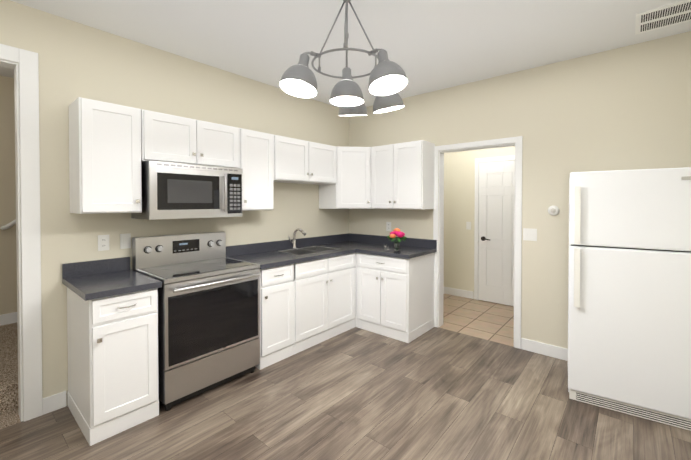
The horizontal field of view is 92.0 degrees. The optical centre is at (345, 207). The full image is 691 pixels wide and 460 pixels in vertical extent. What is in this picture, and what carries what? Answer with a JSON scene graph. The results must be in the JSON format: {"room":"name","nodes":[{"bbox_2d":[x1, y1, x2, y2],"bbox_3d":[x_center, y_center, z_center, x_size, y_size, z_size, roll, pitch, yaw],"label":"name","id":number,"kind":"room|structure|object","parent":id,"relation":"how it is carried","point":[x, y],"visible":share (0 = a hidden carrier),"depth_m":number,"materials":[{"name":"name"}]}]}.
{"room":"kitchen","nodes":[
{"label":"kitchen","id":0,"kind":"room"},
{"bbox_2d":[0,75,16,314],"bbox_3d":[-3.065,0.016,4.029,0.120,2.740,5.120,1,1,41],"label":"wall","id":1,"kind":"structure","parent":0,"point":[8,278],"depth_m":3.44,"materials":[{"name":"beige paint"}]},
{"bbox_2d":[0,219,15,229],"bbox_3d":[-2.924,-0.482,4.031,0.086,1.396,1.749,1,1,41],"label":"stair handrail","id":2,"kind":"object","parent":1,"relation":"attached to","point":[10,224],"visible":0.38,"depth_m":3.40,"materials":[{"name":"white wood"}]},
{"bbox_2d":[0,312,16,325],"bbox_3d":[-3.869,1.155,3.001,0.014,0.110,1.350,1,1,41],"label":"baseboard","id":3,"kind":"structure","parent":1,"relation":"attached to","point":[9,318],"depth_m":3.45,"materials":[{"name":"white wood"}]},
{"bbox_2d":[0,0,348,405],"bbox_3d":[-1.660,0.032,2.826,0.120,2.740,5.120,1,1,41],"label":"wall","id":4,"kind":"structure","parent":0,"point":[76,60],"depth_m":2.62,"materials":[{"name":"beige paint"}]},
{"bbox_2d":[0,44,42,421],"bbox_3d":[-2.466,0.193,1.886,0.152,2.444,1.088,1,1,41],"label":"trim","id":5,"kind":"structure","parent":4,"relation":"attached to","point":[27,174],"depth_m":2.21,"materials":[{"name":"white wood"}]},
{"bbox_2d":[98,235,108,250],"bbox_3d":[-1.831,0.266,2.528,0.008,0.118,0.072,1,1,41],"label":"outlet","id":6,"kind":"object","parent":4,"relation":"attached to","point":[103,242],"depth_m":2.52,"materials":[{"name":"white plastic"}]},
{"bbox_2d":[69,97,144,216],"bbox_3d":[-1.722,-0.342,2.402,0.321,0.760,0.364,1,1,41],"label":"upper cabinet","id":7,"kind":"object","parent":4,"relation":"attached to","point":[137,163],"depth_m":2.29,"materials":[{"name":"white wood"}]},
{"bbox_2d":[120,233,130,248],"bbox_3d":[-1.738,0.265,2.636,0.008,0.118,0.072,1,1,41],"label":"light switch","id":8,"kind":"object","parent":4,"relation":"attached to","point":[125,239],"depth_m":2.63,"materials":[{"name":"white plastic"}]},
{"bbox_2d":[131,157,244,219],"bbox_3d":[-1.312,-0.132,2.821,0.398,0.428,0.761,1,1,41],"label":"microwave","id":9,"kind":"object","parent":4,"relation":"attached to","point":[173,189],"depth_m":2.64,"materials":[{"name":"silver metal"}]},
{"bbox_2d":[145,110,240,164],"bbox_3d":[-1.342,-0.539,2.844,0.321,0.378,0.797,1,1,41],"label":"upper cabinet","id":10,"kind":"object","parent":4,"relation":"attached to","point":[168,137],"depth_m":2.70,"materials":[{"name":"white wood"}]},
{"bbox_2d":[62,233,349,275],"bbox_3d":[-0.963,0.429,3.532,0.020,0.100,3.140,1,1,41],"label":"backsplash","id":11,"kind":"structure","parent":4,"relation":"attached to","point":[85,268],"depth_m":3.35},
{"bbox_2d":[241,128,276,210],"bbox_3d":[-0.957,-0.354,3.296,0.321,0.760,0.379,1,1,41],"label":"upper cabinet","id":12,"kind":"object","parent":4,"relation":"attached to","point":[258,149],"depth_m":3.21,"materials":[{"name":"white wood"}]},
{"bbox_2d":[277,135,336,184],"bbox_3d":[-0.527,-0.513,3.796,0.321,0.455,0.934,1,1,41],"label":"upper cabinet","id":13,"kind":"object","parent":4,"relation":"attached to","point":[299,161],"depth_m":3.66,"materials":[{"name":"white wood"}]},
{"bbox_2d":[319,185,332,208],"bbox_3d":[0.084,-0.367,4.293,0.606,0.760,0.606,1,1,41],"label":"upper cabinet","id":14,"kind":"object","parent":4,"relation":"attached to","point":[325,191],"depth_m":4.18,"materials":[{"name":"white wood"}]},
{"bbox_2d":[333,146,368,208],"bbox_3d":[0.101,-0.364,4.071,0.300,0.740,0.300,1,1,41],"label":"upper cabinet","id":15,"kind":"object","parent":4,"relation":"attached to","point":[351,191],"depth_m":4.07,"materials":[{"name":"white wood"}]},
{"bbox_2d":[0,294,690,459],"bbox_3d":[0.143,1.439,2.321,5.700,0.060,6.430,1,1,41],"label":"floor","id":16,"kind":"structure","parent":0,"point":[434,393],"depth_m":2.26,"materials":[{"name":"wood"}]},
{"bbox_2d":[64,284,158,445],"bbox_3d":[-1.614,0.971,2.310,0.625,0.876,0.378,1,1,41],"label":"base cabinet","id":17,"kind":"object","parent":16,"relation":"on","point":[112,342],"depth_m":2.10,"materials":[{"name":"white wood"}]},
{"bbox_2d":[62,268,161,299],"bbox_3d":[-1.613,0.515,2.294,0.645,0.038,0.412,1,1,41],"label":"countertop","id":18,"kind":"structure","parent":17,"relation":"on","point":[101,285],"depth_m":2.18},
{"bbox_2d":[132,232,259,410],"bbox_3d":[-1.192,0.821,2.730,0.696,1.165,0.764,1,1,41],"label":"range","id":19,"kind":"object","parent":16,"relation":"on","point":[208,315],"visible":0.98,"depth_m":2.56,"materials":[{"name":"silver metal"}]},
{"bbox_2d":[255,264,297,369],"bbox_3d":[-0.840,0.959,3.214,0.625,0.876,0.377,1,1,41],"label":"base cabinet","id":20,"kind":"object","parent":16,"relation":"on","point":[278,337],"depth_m":3.02,"materials":[{"name":"white wood"}]},
{"bbox_2d":[226,252,313,267],"bbox_3d":[-0.769,0.502,3.279,0.645,0.038,0.593,1,1,41],"label":"countertop","id":21,"kind":"structure","parent":20,"relation":"on","point":[265,259],"depth_m":3.19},
{"bbox_2d":[288,228,305,248],"bbox_3d":[-0.550,0.355,3.818,0.226,0.240,0.106,1,1,41],"label":"faucet","id":22,"kind":"object","parent":21,"relation":"on","point":[291,242],"depth_m":3.87,"materials":[{"name":"silver metal"}]},
{"bbox_2d":[293,253,354,353],"bbox_3d":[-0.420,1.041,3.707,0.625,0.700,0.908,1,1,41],"label":"base cabinet","id":23,"kind":"object","parent":16,"relation":"on","point":[316,290],"depth_m":3.46,"materials":[{"name":"white wood"}]},
{"bbox_2d":[358,252,434,342],"bbox_3d":[0.575,0.951,3.877,0.692,0.876,0.626,1,1,41],"label":"base cabinet","id":24,"kind":"object","parent":16,"relation":"on","point":[396,297],"depth_m":3.61,"materials":[{"name":"white wood"}]},
{"bbox_2d":[310,240,436,259],"bbox_3d":[0.303,0.492,4.003,1.332,0.038,0.780,1,1,41],"label":"countertop","id":25,"kind":"structure","parent":24,"relation":"on","point":[403,251],"depth_m":3.79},
{"bbox_2d":[567,167,690,430],"bbox_3d":[2.098,0.564,2.462,0.757,1.679,0.640,0,1,33],"label":"fridge","id":26,"kind":"object","parent":16,"relation":"on","point":[629,301],"visible":1,"depth_m":2.24,"materials":[{"name":"white metal"}]},
{"bbox_2d":[0,0,690,107],"bbox_3d":[-0.483,-1.368,2.821,5.590,0.060,6.670,1,1,41],"label":"ceiling","id":27,"kind":"structure","parent":0,"point":[428,46],"depth_m":2.54,"materials":[{"name":"white paint"}]},
{"bbox_2d":[279,0,407,115],"bbox_3d":[0.060,-0.963,1.899,0.694,0.724,0.828,1,1,41],"label":"chandelier","id":28,"kind":"object","parent":27,"relation":"hanging from","point":[388,80],"visible":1,"depth_m":1.83,"materials":[{"name":"silver metal"}]},
{"bbox_2d":[635,0,690,34],"bbox_3d":[2.233,-1.327,2.319,0.330,0.008,0.360,1,1,41],"label":"ceiling vent","id":29,"kind":"object","parent":27,"relation":"in","point":[676,13],"visible":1,"depth_m":2.32,"materials":[{"name":"white metal"}]},
{"bbox_2d":[444,146,514,302],"bbox_3d":[2.273,0.006,4.790,5.940,2.740,0.120,1,1,41],"label":"wall","id":30,"kind":"structure","parent":0,"point":[459,190],"depth_m":5.11,"materials":[{"name":"beige paint"}]},
{"bbox_2d":[444,287,473,298],"bbox_3d":[0.995,1.308,5.813,2.450,0.110,0.014,1,1,41],"label":"baseboard","id":31,"kind":"structure","parent":30,"relation":"attached to","point":[447,290],"depth_m":5.15,"materials":[{"name":"white wood"}]},
{"bbox_2d":[466,222,470,229],"bbox_3d":[1.863,0.273,5.053,0.072,0.118,0.016,1,1,41],"label":"light switch","id":32,"kind":"object","parent":30,"relation":"attached to","point":[468,225],"visible":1,"depth_m":5.06,"materials":[{"name":"white plastic"}]},
{"bbox_2d":[474,155,514,299],"bbox_3d":[2.279,0.325,4.678,0.940,2.105,0.050,1,1,41],"label":"door frame","id":33,"kind":"structure","parent":30,"relation":"attached to","point":[476,217],"depth_m":4.96,"materials":[{"name":"white wood"}]},
{"bbox_2d":[478,160,514,305],"bbox_3d":[2.260,0.351,4.657,0.800,2.030,0.095,1,1,41],"label":"hall door","id":34,"kind":"structure","parent":30,"relation":"in","point":[496,234],"depth_m":4.76,"materials":[{"name":"white wood"}]},
{"bbox_2d":[349,31,690,348],"bbox_3d":[1.419,0.021,3.639,3.740,2.740,0.120,1,1,41],"label":"wall","id":35,"kind":"structure","parent":0,"point":[626,108],"depth_m":3.11,"materials":[{"name":"beige paint"}]},
{"bbox_2d":[386,222,390,230],"bbox_3d":[0.556,0.243,4.294,0.072,0.118,0.008,1,1,41],"label":"outlet","id":36,"kind":"object","parent":35,"relation":"attached to","point":[388,224],"depth_m":4.29,"materials":[{"name":"white plastic"}]},
{"bbox_2d":[350,233,436,247],"bbox_3d":[0.557,0.419,4.284,1.312,0.100,0.020,1,1,41],"label":"backsplash","id":37,"kind":"structure","parent":35,"relation":"attached to","point":[413,243],"depth_m":4.09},
{"bbox_2d":[369,140,434,208],"bbox_3d":[0.673,-0.363,3.977,0.690,0.760,0.320,1,1,41],"label":"upper cabinet","id":38,"kind":"object","parent":35,"relation":"attached to","point":[401,175],"depth_m":3.82,"materials":[{"name":"white wood"}]},
{"bbox_2d":[433,136,522,348],"bbox_3d":[1.424,0.343,3.639,0.932,2.098,0.152,1,1,41],"label":"door frame","id":39,"kind":"structure","parent":35,"relation":"attached to","point":[516,142],"depth_m":3.59,"materials":[{"name":"white wood"}]},
{"bbox_2d":[523,228,536,240],"bbox_3d":[1.787,0.261,3.236,0.118,0.118,0.016,1,1,41],"label":"light switch","id":40,"kind":"object","parent":35,"relation":"attached to","point":[529,234],"depth_m":3.24,"materials":[{"name":"white plastic"}]},
{"bbox_2d":[521,338,567,360],"bbox_3d":[2.205,1.346,2.895,1.236,0.110,0.014,1,1,41],"label":"baseboard","id":41,"kind":"structure","parent":35,"relation":"attached to","point":[526,344],"depth_m":3.16,"materials":[{"name":"white wood"}]},
{"bbox_2d":[548,206,559,215],"bbox_3d":[1.930,0.028,3.099,0.094,0.094,0.033,1,1,41],"label":"thermostat","id":42,"kind":"object","parent":35,"relation":"attached to","point":[553,210],"visible":1,"depth_m":3.09,"materials":[{"name":"white plastic"}]},
{"label":"outside","id":43,"kind":"structure","parent":0,"visible":0},
{"bbox_2d":[0,323,20,428],"bbox_3d":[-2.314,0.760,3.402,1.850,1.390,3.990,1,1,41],"label":"floor carpet","id":44,"kind":"object","parent":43,"point":[9,411],"depth_m":2.41,"materials":[{"name":"brown carpet"}]}
]}

